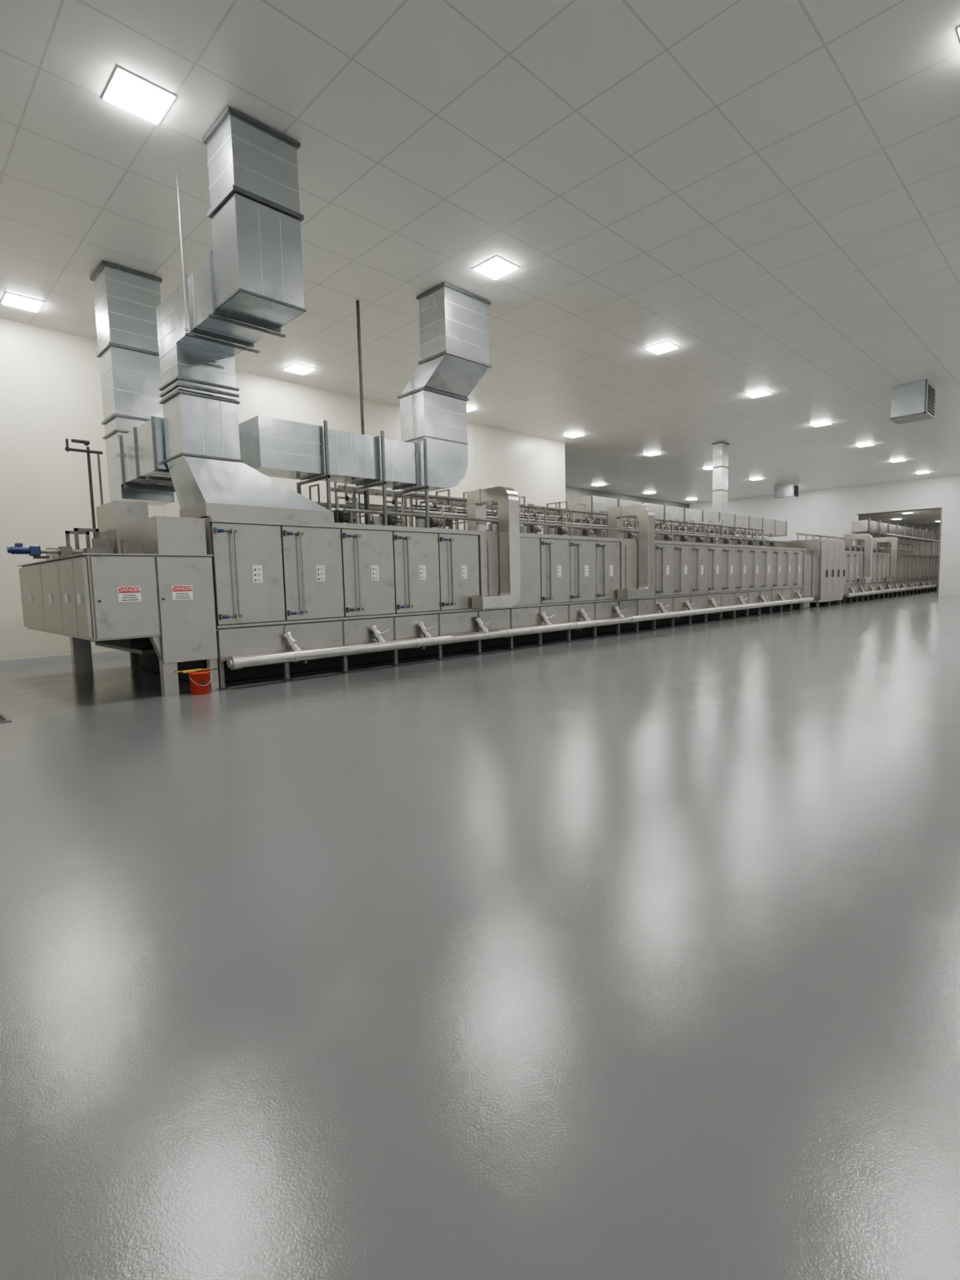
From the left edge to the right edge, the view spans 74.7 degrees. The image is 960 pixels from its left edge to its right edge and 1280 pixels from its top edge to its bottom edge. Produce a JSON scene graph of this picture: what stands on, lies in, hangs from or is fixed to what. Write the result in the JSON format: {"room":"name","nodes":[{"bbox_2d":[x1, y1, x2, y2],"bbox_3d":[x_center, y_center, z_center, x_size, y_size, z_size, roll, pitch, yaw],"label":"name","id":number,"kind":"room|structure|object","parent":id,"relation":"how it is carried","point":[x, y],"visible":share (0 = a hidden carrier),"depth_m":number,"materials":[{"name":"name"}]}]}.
{"room":"processing plant","nodes":[
{"label":"processing plant","id":0,"kind":"room"},
{"bbox_2d":[0,318,562,660],"bbox_3d":[-9.208,-3.234,14.614,35.900,7.350,0.300,-7,7,-44],"label":"wall","id":1,"kind":"structure","parent":0,"point":[51,393],"depth_m":14.28,"materials":[{"name":"white paint"}]},
{"bbox_2d":[0,649,129,666],"bbox_3d":[-9.052,0.363,14.788,35.770,0.150,0.030,-7,7,-44],"label":"baseboard","id":2,"kind":"structure","parent":1,"relation":"attached to","point":[42,660],"depth_m":14.18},
{"bbox_2d":[561,443,565,535],"bbox_3d":[3.515,-4.704,27.126,0.150,7.340,0.350,-7,7,-44],"label":"trim","id":3,"kind":"structure","parent":1,"relation":"attached to","point":[562,444],"depth_m":26.78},
{"bbox_2d":[0,589,959,1279],"bbox_3d":[18.543,-1.375,28.198,94.000,0.200,46.000,-7,7,-44],"label":"floor","id":4,"kind":"structure","parent":0,"point":[630,955],"depth_m":2.67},
{"bbox_2d":[0,714,11,723],"bbox_3d":[-6.415,1.036,7.671,1.050,0.012,0.600,-7,7,-44],"label":"floor drain","id":5,"kind":"object","parent":4,"relation":"on","point":[3,718],"visible":1,"depth_m":7.93,"materials":[{"name":"metal"}]},
{"bbox_2d":[16,500,218,697],"bbox_3d":[-6.399,-0.768,10.792,1.745,3.020,4.860,-7,7,-44],"label":"housing","id":6,"kind":"object","parent":4,"relation":"on","point":[144,585],"visible":1,"depth_m":9.40,"materials":[{"name":"silver metal"}]},
{"bbox_2d":[6,542,57,559],"bbox_3d":[-6.902,-1.372,9.701,0.635,0.230,0.140,-7,7,-44],"label":"motor","id":7,"kind":"object","parent":6,"relation":"attached to","point":[35,551],"visible":1,"depth_m":9.63,"materials":[{"name":"blue metal"}]},
{"bbox_2d":[64,438,103,538],"bbox_3d":[-7.160,-2.518,11.481,0.593,2.212,0.086,-7,7,-44],"label":"gas pipe","id":8,"kind":"object","parent":6,"relation":"on","point":[85,442],"visible":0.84,"depth_m":11.48,"materials":[{"name":"metal"}]},
{"bbox_2d":[121,595,138,600],"bbox_3d":[-4.930,-0.597,8.853,0.220,0.077,0.002,-7,7,-44],"label":"print","id":9,"kind":"object","parent":6,"relation":"attached to","point":[124,597],"depth_m":8.85},
{"bbox_2d":[175,593,191,599],"bbox_3d":[-4.423,-0.656,9.353,0.220,0.077,0.002,-7,7,-44],"label":"print","id":10,"kind":"object","parent":6,"relation":"attached to","point":[178,596],"depth_m":9.36},
{"bbox_2d":[187,670,211,694],"bbox_3d":[-4.247,0.645,9.535,0.328,0.340,0.324,-7,7,-44],"label":"bucket","id":11,"kind":"object","parent":4,"relation":"on","point":[199,681],"visible":0.94,"depth_m":9.43,"materials":[{"name":"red plastic"}]},
{"bbox_2d":[175,667,217,673],"bbox_3d":[-4.274,0.458,9.506,0.576,0.035,0.130,-5,7,-35],"label":"squeegee","id":12,"kind":"object","parent":11,"relation":"on","point":[211,668],"visible":1,"depth_m":9.47,"materials":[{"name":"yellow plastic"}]},
{"bbox_2d":[129,515,806,689],"bbox_3d":[3.572,-1.757,20.581,26.310,2.690,4.884,-7,7,-44],"label":"oven","id":13,"kind":"object","parent":4,"relation":"on","point":[327,584],"visible":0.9,"depth_m":12.69,"materials":[{"name":"silver metal"}]},
{"bbox_2d":[89,260,175,506],"bbox_3d":[-5.766,-4.348,11.175,1.070,4.646,2.785,-7,7,-44],"label":"duct","id":14,"kind":"object","parent":13,"relation":"on","point":[126,300],"visible":0.71,"depth_m":11.39,"materials":[{"name":"silver metal"}]},
{"bbox_2d":[155,106,333,522],"bbox_3d":[-3.220,-4.276,9.757,2.580,4.646,3.255,-7,7,-44],"label":"duct","id":15,"kind":"object","parent":13,"relation":"on","point":[250,286],"visible":0.98,"depth_m":8.71,"materials":[{"name":"silver metal"}]},
{"bbox_2d":[166,455,329,511],"bbox_3d":[-3.911,-2.567,10.703,2.480,0.700,1.070,-7,7,-44],"label":"hood","id":16,"kind":"object","parent":15,"relation":"attached to","point":[198,481],"depth_m":10.00,"materials":[{"name":"silver metal"}]},
{"bbox_2d":[178,502,333,522],"bbox_3d":[-3.805,-2.130,10.839,2.250,0.200,1.110,-7,7,-44],"label":"hood","id":17,"kind":"object","parent":15,"relation":"attached to","point":[199,510],"depth_m":10.28,"materials":[{"name":"silver metal"}]},
{"bbox_2d":[308,483,358,524],"bbox_3d":[-2.855,-2.624,12.381,0.944,0.870,0.482,-3,6,-17],"label":"burner","id":18,"kind":"object","parent":13,"relation":"on","point":[340,517],"visible":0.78,"depth_m":12.34,"materials":[{"name":"metal"}]},
{"bbox_2d":[355,300,368,524],"bbox_3d":[-2.440,-4.601,13.031,0.068,4.646,0.068,-7,7,-44],"label":"pole","id":19,"kind":"object","parent":13,"relation":"on","point":[357,308],"visible":0.6,"depth_m":12.94,"materials":[{"name":"metal"}]},
{"bbox_2d":[347,499,381,524],"bbox_3d":[-2.562,-2.842,14.632,0.944,0.870,0.482,-3,6,-17],"label":"loop","id":20,"kind":"object","parent":13,"relation":"on","point":[348,500],"visible":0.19,"depth_m":14.63,"materials":[{"name":"metal"}]},
{"bbox_2d":[238,282,492,528],"bbox_3d":[-2.045,-4.524,12.099,4.825,4.646,1.725,-7,7,-44],"label":"duct","id":21,"kind":"object","parent":13,"relation":"on","point":[431,454],"visible":0.94,"depth_m":12.50,"materials":[{"name":"silver metal"}]},
{"bbox_2d":[358,488,404,526],"bbox_3d":[-2.038,-2.719,13.186,0.944,0.870,0.482,-3,6,-17],"label":"burner","id":22,"kind":"object","parent":13,"relation":"on","point":[376,520],"visible":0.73,"depth_m":13.10,"materials":[{"name":"metal"}]},
{"bbox_2d":[408,492,429,526],"bbox_3d":[-1.422,-2.984,14.926,0.598,1.024,0.108,-7,7,-44],"label":"loop","id":23,"kind":"object","parent":13,"relation":"on","point":[416,493],"visible":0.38,"depth_m":14.81,"materials":[{"name":"metal"}]},
{"bbox_2d":[401,493,444,528],"bbox_3d":[-1.222,-2.814,13.990,0.944,0.870,0.482,-3,6,-17],"label":"burner","id":24,"kind":"object","parent":13,"relation":"on","point":[433,522],"visible":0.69,"depth_m":13.88,"materials":[{"name":"metal"}]},
{"bbox_2d":[419,498,439,528],"bbox_3d":[-1.377,-3.301,17.452,0.044,1.183,0.844,-7,7,-44],"label":"loop","id":25,"kind":"object","parent":13,"relation":"on","point":[433,500],"visible":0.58,"depth_m":17.37,"materials":[{"name":"metal"}]},
{"bbox_2d":[440,505,457,528],"bbox_3d":[-0.769,-2.938,15.578,0.537,0.780,0.108,-7,7,-44],"label":"loop","id":26,"kind":"object","parent":13,"relation":"on","point":[448,522],"visible":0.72,"depth_m":15.56,"materials":[{"name":"metal"}]},
{"bbox_2d":[485,504,498,531],"bbox_3d":[0.411,-3.003,15.598,0.944,0.870,0.482,-3,6,-17],"label":"burner","id":27,"kind":"object","parent":13,"relation":"on","point":[495,525],"visible":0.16,"depth_m":15.47,"materials":[{"name":"metal"}]},
{"bbox_2d":[466,486,520,609],"bbox_3d":[0.002,-2.067,14.074,1.250,2.710,1.350,-7,7,-44],"label":"duct","id":28,"kind":"object","parent":13,"relation":"attached to","point":[507,499],"visible":0.97,"depth_m":13.93,"materials":[{"name":"silver metal"}]},
{"bbox_2d":[431,488,573,535],"bbox_3d":[0.888,-3.481,18.277,5.600,1.280,0.520,-7,7,-44],"label":"cable tray","id":29,"kind":"object","parent":13,"relation":"on","point":[444,502],"visible":0.46,"depth_m":17.53,"materials":[{"name":"metal"}]},
{"bbox_2d":[518,496,520,526],"bbox_3d":[0.904,-3.346,17.211,0.647,1.209,0.108,-7,7,-44],"label":"loop","id":30,"kind":"object","parent":13,"relation":"on","point":[519,497],"visible":0.21,"depth_m":17.39,"materials":[{"name":"metal"}]},
{"bbox_2d":[226,591,813,670],"bbox_3d":[5.482,-0.869,19.091,26.570,0.550,0.327,-7,7,-44],"label":"pipe","id":31,"kind":"object","parent":13,"relation":"attached to","point":[296,654],"visible":1,"depth_m":13.17,"materials":[{"name":"silver metal"}]},
{"bbox_2d":[330,482,712,543],"bbox_3d":[3.769,-4.229,23.486,21.100,1.660,0.520,-7,7,-44],"label":"cable tray","id":32,"kind":"object","parent":13,"relation":"on","point":[344,489],"visible":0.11,"depth_m":17.30,"materials":[{"name":"metal"}]},
{"bbox_2d":[522,502,535,533],"bbox_3d":[1.385,-3.321,17.690,0.501,1.047,0.108,-7,7,-44],"label":"loop","id":33,"kind":"object","parent":13,"relation":"on","point":[527,504],"visible":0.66,"depth_m":17.61,"materials":[{"name":"metal"}]},
{"bbox_2d":[519,511,542,533],"bbox_3d":[1.228,-3.098,16.403,0.944,0.870,0.482,-3,6,-17],"label":"burner","id":34,"kind":"object","parent":13,"relation":"on","point":[531,529],"visible":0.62,"depth_m":16.33,"materials":[{"name":"metal"}]},
{"bbox_2d":[346,502,734,544],"bbox_3d":[4.496,-3.748,22.519,21.500,0.849,0.099,-7,7,-44],"label":"gas pipe","id":35,"kind":"object","parent":13,"relation":"on","point":[350,503],"visible":0.17,"depth_m":17.54,"materials":[{"name":"metal"}]},
{"bbox_2d":[315,502,767,546],"bbox_3d":[4.227,-3.367,20.049,25.000,0.564,0.089,-7,7,-44],"label":"pipe","id":36,"kind":"object","parent":13,"relation":"on","point":[322,504],"visible":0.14,"depth_m":16.05,"materials":[{"name":"metal"}]},
{"bbox_2d":[546,515,556,534],"bbox_3d":[2.092,-3.271,18.396,0.483,0.782,0.108,-7,7,-44],"label":"loop","id":37,"kind":"object","parent":13,"relation":"on","point":[548,516],"visible":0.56,"depth_m":18.26,"materials":[{"name":"metal"}]},
{"bbox_2d":[535,506,568,535],"bbox_3d":[2.044,-3.193,17.207,0.944,0.870,0.482,-3,6,-17],"label":"burner","id":38,"kind":"object","parent":13,"relation":"on","point":[554,530],"visible":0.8,"depth_m":17.12,"materials":[{"name":"metal"}]},
{"bbox_2d":[342,508,791,546],"bbox_3d":[5.593,-3.246,19.749,22.900,0.315,0.069,-7,7,-44],"label":"gas pipe","id":39,"kind":"object","parent":13,"relation":"on","point":[350,511],"visible":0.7,"depth_m":15.70,"materials":[{"name":"metal"}]},
{"bbox_2d":[560,509,593,537],"bbox_3d":[2.861,-3.288,18.011,0.944,0.870,0.482,-3,6,-17],"label":"burner","id":40,"kind":"object","parent":13,"relation":"on","point":[580,531],"visible":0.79,"depth_m":17.94,"materials":[{"name":"metal"}]},
{"bbox_2d":[399,493,759,542],"bbox_3d":[5.558,-3.741,21.656,20.800,0.945,0.049,-7,7,-44],"label":"gas pipe","id":41,"kind":"object","parent":13,"relation":"on","point":[415,495],"visible":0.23,"depth_m":17.48,"materials":[{"name":"metal"}]},
{"bbox_2d":[573,502,586,529],"bbox_3d":[3.084,-3.608,19.357,0.660,1.227,0.108,-7,7,-44],"label":"loop","id":42,"kind":"object","parent":13,"relation":"on","point":[582,504],"visible":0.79,"depth_m":19.27,"materials":[{"name":"metal"}]},
{"bbox_2d":[413,504,755,542],"bbox_3d":[5.576,-3.676,22.003,20.300,0.750,0.059,-7,7,-44],"label":"gas pipe","id":43,"kind":"object","parent":13,"relation":"on","point":[415,506],"visible":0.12,"depth_m":18.50,"materials":[{"name":"metal"}]},
{"bbox_2d":[591,517,601,537],"bbox_3d":[3.728,-3.488,20.005,0.511,0.836,0.108,-7,7,-44],"label":"loop","id":44,"kind":"object","parent":13,"relation":"on","point":[597,532],"visible":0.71,"depth_m":19.97,"materials":[{"name":"metal"}]},
{"bbox_2d":[606,515,635,538],"bbox_3d":[4.494,-3.477,19.620,0.944,0.870,0.482,-3,6,-17],"label":"burner","id":45,"kind":"object","parent":13,"relation":"on","point":[630,535],"visible":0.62,"depth_m":19.62,"materials":[{"name":"metal"}]},
{"bbox_2d":[608,504,654,599],"bbox_3d":[4.063,-2.538,18.075,1.450,2.710,1.350,-7,7,-44],"label":"duct","id":46,"kind":"object","parent":13,"relation":"attached to","point":[645,513],"visible":0.98,"depth_m":18.00,"materials":[{"name":"silver metal"}]},
{"bbox_2d":[626,516,636,539],"bbox_3d":[5.310,-3.572,20.424,0.944,0.870,0.482,-3,6,-17],"label":"loop","id":47,"kind":"object","parent":13,"relation":"on","point":[629,517],"visible":0.11,"depth_m":20.27,"materials":[{"name":"metal"}]},
{"bbox_2d":[654,518,672,541],"bbox_3d":[6.127,-3.667,21.228,0.944,0.870,0.482,-3,6,-17],"label":"burner","id":48,"kind":"object","parent":13,"relation":"on","point":[664,537],"visible":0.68,"depth_m":21.14,"materials":[{"name":"metal"}]},
{"bbox_2d":[662,520,687,542],"bbox_3d":[6.943,-3.762,22.033,0.944,0.870,0.482,-3,6,-17],"label":"burner","id":49,"kind":"object","parent":13,"relation":"on","point":[677,538],"visible":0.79,"depth_m":21.95,"materials":[{"name":"metal"}]},
{"bbox_2d":[671,518,679,541],"bbox_3d":[7.364,-4.019,23.579,0.508,1.054,0.108,-7,7,-44],"label":"loop","id":50,"kind":"object","parent":13,"relation":"on","point":[673,535],"visible":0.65,"depth_m":23.44,"materials":[{"name":"metal"}]},
{"bbox_2d":[569,441,786,544],"bbox_3d":[9.286,-6.126,26.320,17.010,4.646,0.980,-7,7,-44],"label":"duct","id":51,"kind":"object","parent":13,"relation":"on","point":[598,504],"visible":0.6,"depth_m":26.61,"materials":[{"name":"silver metal"}]},
{"bbox_2d":[685,520,694,542],"bbox_3d":[8.157,-4.118,24.360,0.682,1.069,0.108,-7,7,-44],"label":"loop","id":52,"kind":"object","parent":13,"relation":"on","point":[693,521],"visible":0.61,"depth_m":24.37,"materials":[{"name":"metal"}]},
{"bbox_2d":[678,521,703,542],"bbox_3d":[7.760,-3.856,22.837,0.944,0.870,0.482,-3,6,-17],"label":"burner","id":53,"kind":"object","parent":13,"relation":"on","point":[692,539],"visible":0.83,"depth_m":22.74,"materials":[{"name":"metal"}]},
{"bbox_2d":[693,523,717,543],"bbox_3d":[8.576,-3.951,23.641,0.944,0.870,0.482,-3,6,-17],"label":"burner","id":54,"kind":"object","parent":13,"relation":"on","point":[708,540],"visible":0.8,"depth_m":23.55,"materials":[{"name":"metal"}]},
{"bbox_2d":[707,524,730,544],"bbox_3d":[9.393,-4.046,24.445,0.944,0.870,0.482,-3,6,-17],"label":"burner","id":55,"kind":"object","parent":13,"relation":"on","point":[721,540],"visible":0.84,"depth_m":24.36,"materials":[{"name":"metal"}]},
{"bbox_2d":[718,519,724,539],"bbox_3d":[10.074,-4.415,26.244,0.432,1.217,0.108,-7,7,-44],"label":"loop","id":56,"kind":"object","parent":13,"relation":"on","point":[719,532],"visible":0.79,"depth_m":26.13,"materials":[{"name":"metal"}]},
{"bbox_2d":[720,525,742,545],"bbox_3d":[10.209,-4.141,25.250,0.944,0.870,0.482,-3,6,-17],"label":"burner","id":57,"kind":"object","parent":13,"relation":"on","point":[740,542],"visible":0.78,"depth_m":25.16,"materials":[{"name":"metal"}]},
{"bbox_2d":[733,527,755,545],"bbox_3d":[11.025,-4.236,26.054,0.944,0.870,0.482,-3,6,-17],"label":"burner","id":58,"kind":"object","parent":13,"relation":"on","point":[745,542],"visible":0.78,"depth_m":25.97,"materials":[{"name":"metal"}]},
{"bbox_2d":[744,528,765,546],"bbox_3d":[11.842,-4.330,26.858,0.944,0.870,0.482,-3,6,-17],"label":"burner","id":59,"kind":"object","parent":13,"relation":"on","point":[759,543],"visible":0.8,"depth_m":26.78,"materials":[{"name":"metal"}]},
{"bbox_2d":[755,528,773,546],"bbox_3d":[12.659,-4.425,27.663,0.944,0.870,0.482,-3,6,-17],"label":"burner","id":60,"kind":"object","parent":13,"relation":"on","point":[768,544],"visible":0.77,"depth_m":27.58,"materials":[{"name":"metal"}]},
{"bbox_2d":[789,551,812,608],"bbox_3d":[13.411,-2.863,30.159,1.260,2.600,4.250,-7,7,-44],"label":"connecting section","id":61,"kind":"object","parent":4,"relation":"on","point":[808,553],"visible":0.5,"depth_m":28.76,"materials":[{"name":"silver metal"}]},
{"bbox_2d":[770,538,844,608],"bbox_3d":[16.091,-3.249,30.860,3.550,3.150,2.390,-7,7,-44],"label":"tall cabinet","id":62,"kind":"object","parent":4,"relation":"on","point":[828,571],"visible":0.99,"depth_m":29.44,"materials":[{"name":"silver metal"}]},
{"bbox_2d":[809,551,938,604],"bbox_3d":[27.652,-4.401,42.688,29.560,2.690,2.584,-7,7,-44],"label":"oven","id":63,"kind":"object","parent":4,"relation":"on","point":[913,568],"visible":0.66,"depth_m":37.98,"materials":[{"name":"silver metal"}]},
{"bbox_2d":[840,537,855,551],"bbox_3d":[21.214,-5.418,36.090,0.944,0.870,0.482,-3,6,-17],"label":"burner","id":64,"kind":"object","parent":63,"relation":"on","point":[852,548],"visible":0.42,"depth_m":36.02,"materials":[{"name":"metal"}]},
{"bbox_2d":[795,532,911,554],"bbox_3d":[26.128,-6.236,42.446,26.500,1.059,0.118,-7,7,-44],"label":"pipe","id":65,"kind":"object","parent":63,"relation":"on","point":[797,533],"visible":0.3,"depth_m":37.72,"materials":[{"name":"metal"}]},
{"bbox_2d":[851,541,861,551],"bbox_3d":[22.030,-5.513,36.894,0.944,0.870,0.482,-3,6,-17],"label":"burner","id":66,"kind":"object","parent":63,"relation":"on","point":[857,548],"visible":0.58,"depth_m":36.83,"materials":[{"name":"metal"}]},
{"bbox_2d":[851,539,864,551],"bbox_3d":[22.847,-5.608,37.698,0.944,0.870,0.482,-3,6,-17],"label":"burner","id":67,"kind":"object","parent":63,"relation":"on","point":[862,543],"visible":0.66,"depth_m":37.63,"materials":[{"name":"metal"}]},
{"bbox_2d":[844,533,873,583],"bbox_3d":[20.464,-4.442,34.230,1.250,2.710,1.350,-7,7,-44],"label":"duct","id":68,"kind":"object","parent":63,"relation":"attached to","point":[868,560],"visible":0.98,"depth_m":34.10,"materials":[{"name":"silver metal"}]},
{"bbox_2d":[852,545,918,554],"bbox_3d":[26.415,-5.967,42.186,26.500,0.559,0.118,-7,7,-44],"label":"gas pipe","id":69,"kind":"object","parent":63,"relation":"on","point":[883,548],"visible":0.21,"depth_m":46.87,"materials":[{"name":"metal"}]},
{"bbox_2d":[872,537,898,582],"bbox_3d":[24.511,-4.912,38.217,1.250,2.710,1.350,-7,7,-44],"label":"duct","id":70,"kind":"object","parent":63,"relation":"attached to","point":[894,541],"visible":0.94,"depth_m":38.09,"materials":[{"name":"silver metal"}]},
{"bbox_2d":[844,581,936,597],"bbox_3d":[26.545,-3.314,39.836,22.140,0.550,0.324,-7,7,-44],"label":"pipe","id":71,"kind":"object","parent":63,"relation":"attached to","point":[853,594],"visible":1,"depth_m":37.67,"materials":[{"name":"silver metal"}]},
{"bbox_2d":[851,517,939,555],"bbox_3d":[32.769,-7.576,48.415,24.500,2.300,0.964,-7,7,-44],"label":"duct","id":72,"kind":"object","parent":63,"relation":"on","point":[868,526],"visible":0.7,"depth_m":43.83,"materials":[{"name":"silver metal"}]},
{"bbox_2d":[884,533,939,555],"bbox_3d":[32.362,-6.830,46.127,20.400,1.259,0.118,-7,7,-44],"label":"pipe","id":73,"kind":"object","parent":63,"relation":"on","point":[885,534],"visible":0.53,"depth_m":43.88,"materials":[{"name":"metal"}]},
{"bbox_2d":[0,0,959,503],"bbox_3d":[7.111,-7.584,16.409,62.300,0.200,46.000,-7,7,-44],"label":"ceiling","id":74,"kind":"structure","parent":0,"point":[767,192],"depth_m":9.44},
{"bbox_2d":[0,292,44,312],"bbox_3d":[-9.107,-6.713,12.515,0.620,0.038,0.620,-7,7,-44],"label":"recessed light","id":75,"kind":"object","parent":74,"relation":"in","point":[15,300],"visible":1,"depth_m":12.46,"materials":[{"name":"white plastic"}]},
{"bbox_2d":[102,66,176,124],"bbox_3d":[-3.995,-6.353,7.369,0.620,0.038,0.620,-7,7,-44],"label":"recessed light","id":76,"kind":"object","parent":74,"relation":"in","point":[126,91],"visible":1,"depth_m":7.32,"materials":[{"name":"white plastic"}]},
{"bbox_2d":[175,167,189,331],"bbox_3d":[-4.143,-5.414,8.729,0.055,2.146,0.055,-4,6,-22],"label":"rod","id":77,"kind":"object","parent":74,"relation":"hanging from","point":[186,329],"visible":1,"depth_m":8.73,"materials":[{"name":"silver metal"}]},
{"bbox_2d":[282,363,315,374],"bbox_3d":[-4.816,-7.211,16.742,0.620,0.038,0.620,-7,7,-44],"label":"recessed light","id":78,"kind":"object","parent":74,"relation":"in","point":[295,367],"visible":1,"depth_m":16.68,"materials":[{"name":"white plastic"}]},
{"bbox_2d":[466,405,476,412],"bbox_3d":[-0.525,-7.709,20.968,0.620,0.038,0.620,-7,7,-44],"label":"recessed light","id":79,"kind":"object","parent":74,"relation":"in","point":[468,408],"visible":0.31,"depth_m":20.89,"materials":[{"name":"white plastic"}]},
{"bbox_2d":[472,255,519,279],"bbox_3d":[0.295,-6.851,11.595,0.620,0.038,0.620,-7,7,-44],"label":"recessed light","id":80,"kind":"object","parent":74,"relation":"in","point":[496,267],"visible":1,"depth_m":11.54,"materials":[{"name":"white plastic"}]},
{"bbox_2d":[563,432,584,438],"bbox_3d":[3.765,-8.207,25.195,0.620,0.038,0.620,-7,7,-44],"label":"recessed light","id":81,"kind":"object","parent":74,"relation":"in","point":[572,435],"visible":1,"depth_m":25.13,"materials":[{"name":"white plastic"}]},
{"bbox_2d":[591,483,605,485],"bbox_3d":[7.308,-9.559,38.721,0.620,0.038,0.620,-7,7,-44],"label":"recessed light","id":82,"kind":"object","parent":74,"relation":"in","point":[598,484],"visible":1,"depth_m":38.62,"materials":[{"name":"white plastic"}]},
{"bbox_2d":[643,451,661,456],"bbox_3d":[8.056,-8.706,29.421,0.620,0.038,0.620,-7,7,-44],"label":"recessed light","id":83,"kind":"object","parent":74,"relation":"in","point":[654,453],"visible":1,"depth_m":29.35,"materials":[{"name":"white plastic"}]},
{"bbox_2d":[644,340,679,354],"bbox_3d":[4.586,-7.349,15.822,0.620,0.038,0.620,-7,7,-44],"label":"recessed light","id":84,"kind":"object","parent":74,"relation":"in","point":[660,348],"visible":1,"depth_m":15.76,"materials":[{"name":"white plastic"}]},
{"bbox_2d":[702,466,712,469],"bbox_3d":[12.347,-9.204,33.648,0.620,0.038,0.620,-7,7,-44],"label":"recessed light","id":85,"kind":"object","parent":74,"relation":"in","point":[706,468],"visible":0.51,"depth_m":33.56,"materials":[{"name":"white plastic"}]},
{"bbox_2d":[749,477,763,479],"bbox_3d":[16.637,-9.702,37.874,0.620,0.038,0.620,-7,7,-44],"label":"recessed light","id":86,"kind":"object","parent":74,"relation":"in","point":[756,478],"visible":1,"depth_m":37.74,"materials":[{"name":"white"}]},
{"bbox_2d":[744,389,772,398],"bbox_3d":[8.877,-7.847,20.048,0.620,0.038,0.620,-7,7,-44],"label":"recessed light","id":87,"kind":"object","parent":74,"relation":"in","point":[763,392],"visible":1,"depth_m":19.97,"materials":[{"name":"white plastic"}]},
{"bbox_2d":[773,483,799,499],"bbox_3d":[19.882,-9.643,40.792,0.920,0.846,1.255,-7,7,-44],"label":"air vent unit","id":88,"kind":"object","parent":74,"relation":"attached to","point":[789,491],"visible":1,"depth_m":40.48,"materials":[{"name":"silver metal"}]},
{"bbox_2d":[809,420,832,426],"bbox_3d":[13.167,-8.345,24.275,0.620,0.038,0.620,-7,7,-44],"label":"recessed light","id":89,"kind":"object","parent":74,"relation":"in","point":[826,422],"visible":1,"depth_m":24.20,"materials":[{"name":"white plastic"}]},
{"bbox_2d":[855,442,874,447],"bbox_3d":[17.458,-8.844,28.501,0.620,0.038,0.620,-7,7,-44],"label":"recessed light","id":90,"kind":"object","parent":74,"relation":"in","point":[868,443],"visible":1,"depth_m":28.44,"materials":[{"name":"white plastic"}]},
{"bbox_2d":[888,458,906,462],"bbox_3d":[21.749,-9.342,32.727,0.620,0.038,0.620,-7,7,-44],"label":"recessed light","id":91,"kind":"object","parent":74,"relation":"in","point":[899,460],"visible":1,"depth_m":32.66,"materials":[{"name":"white plastic"}]},
{"bbox_2d":[889,378,935,424],"bbox_3d":[13.553,-7.438,19.667,1.020,0.996,1.005,-7,7,-44],"label":"air vent unit","id":92,"kind":"object","parent":74,"relation":"attached to","point":[912,402],"visible":1,"depth_m":19.36,"materials":[{"name":"silver metal"}]},
{"bbox_2d":[915,471,930,474],"bbox_3d":[26.039,-9.840,36.954,0.620,0.038,0.620,-7,7,-44],"label":"recessed light","id":93,"kind":"object","parent":74,"relation":"in","point":[925,472],"visible":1,"depth_m":36.88,"materials":[{"name":"white plastic"}]},
{"bbox_2d":[564,485,689,542],"bbox_3d":[7.380,-6.152,41.542,26.400,7.350,0.300,-7,7,-44],"label":"wall","id":94,"kind":"structure","parent":0,"point":[571,492],"depth_m":42.50,"materials":[{"name":"white paint"}]},
{"bbox_2d":[689,474,959,595],"bbox_3d":[31.075,-6.250,36.564,0.300,7.350,40.700,-7,7,-44],"label":"wall","id":95,"kind":"structure","parent":0,"point":[831,512],"depth_m":41.81,"materials":[{"name":"white paint"}]},
{"bbox_2d":[857,506,942,595],"bbox_3d":[27.033,-5.596,40.744,0.360,5.460,4.650,-7,7,-44],"label":"trim","id":96,"kind":"structure","parent":95,"relation":"attached to","point":[940,508],"depth_m":39.16,"materials":[{"name":"metal"}]},
{"bbox_2d":[857,533,864,546],"bbox_3d":[31.505,-7.768,58.827,31.700,6.200,0.200,-7,7,-44],"label":"wall","id":97,"kind":"structure","parent":0,"point":[859,541],"depth_m":68.11,"materials":[{"name":"white paint"}]},
{"bbox_2d":[857,508,940,527],"bbox_3d":[37.693,-10.512,52.221,31.700,0.200,18.000,-7,7,-44],"label":"ceiling","id":98,"kind":"structure","parent":0,"point":[929,517],"depth_m":54.72,"materials":[{"name":"white paint"}]},
{"bbox_2d":[871,524,940,555],"bbox_3d":[48.951,-8.625,63.535,0.200,6.200,18.000,-7,7,-44],"label":"wall","id":99,"kind":"structure","parent":0,"point":[935,528],"depth_m":65.95,"materials":[{"name":"white paint"}]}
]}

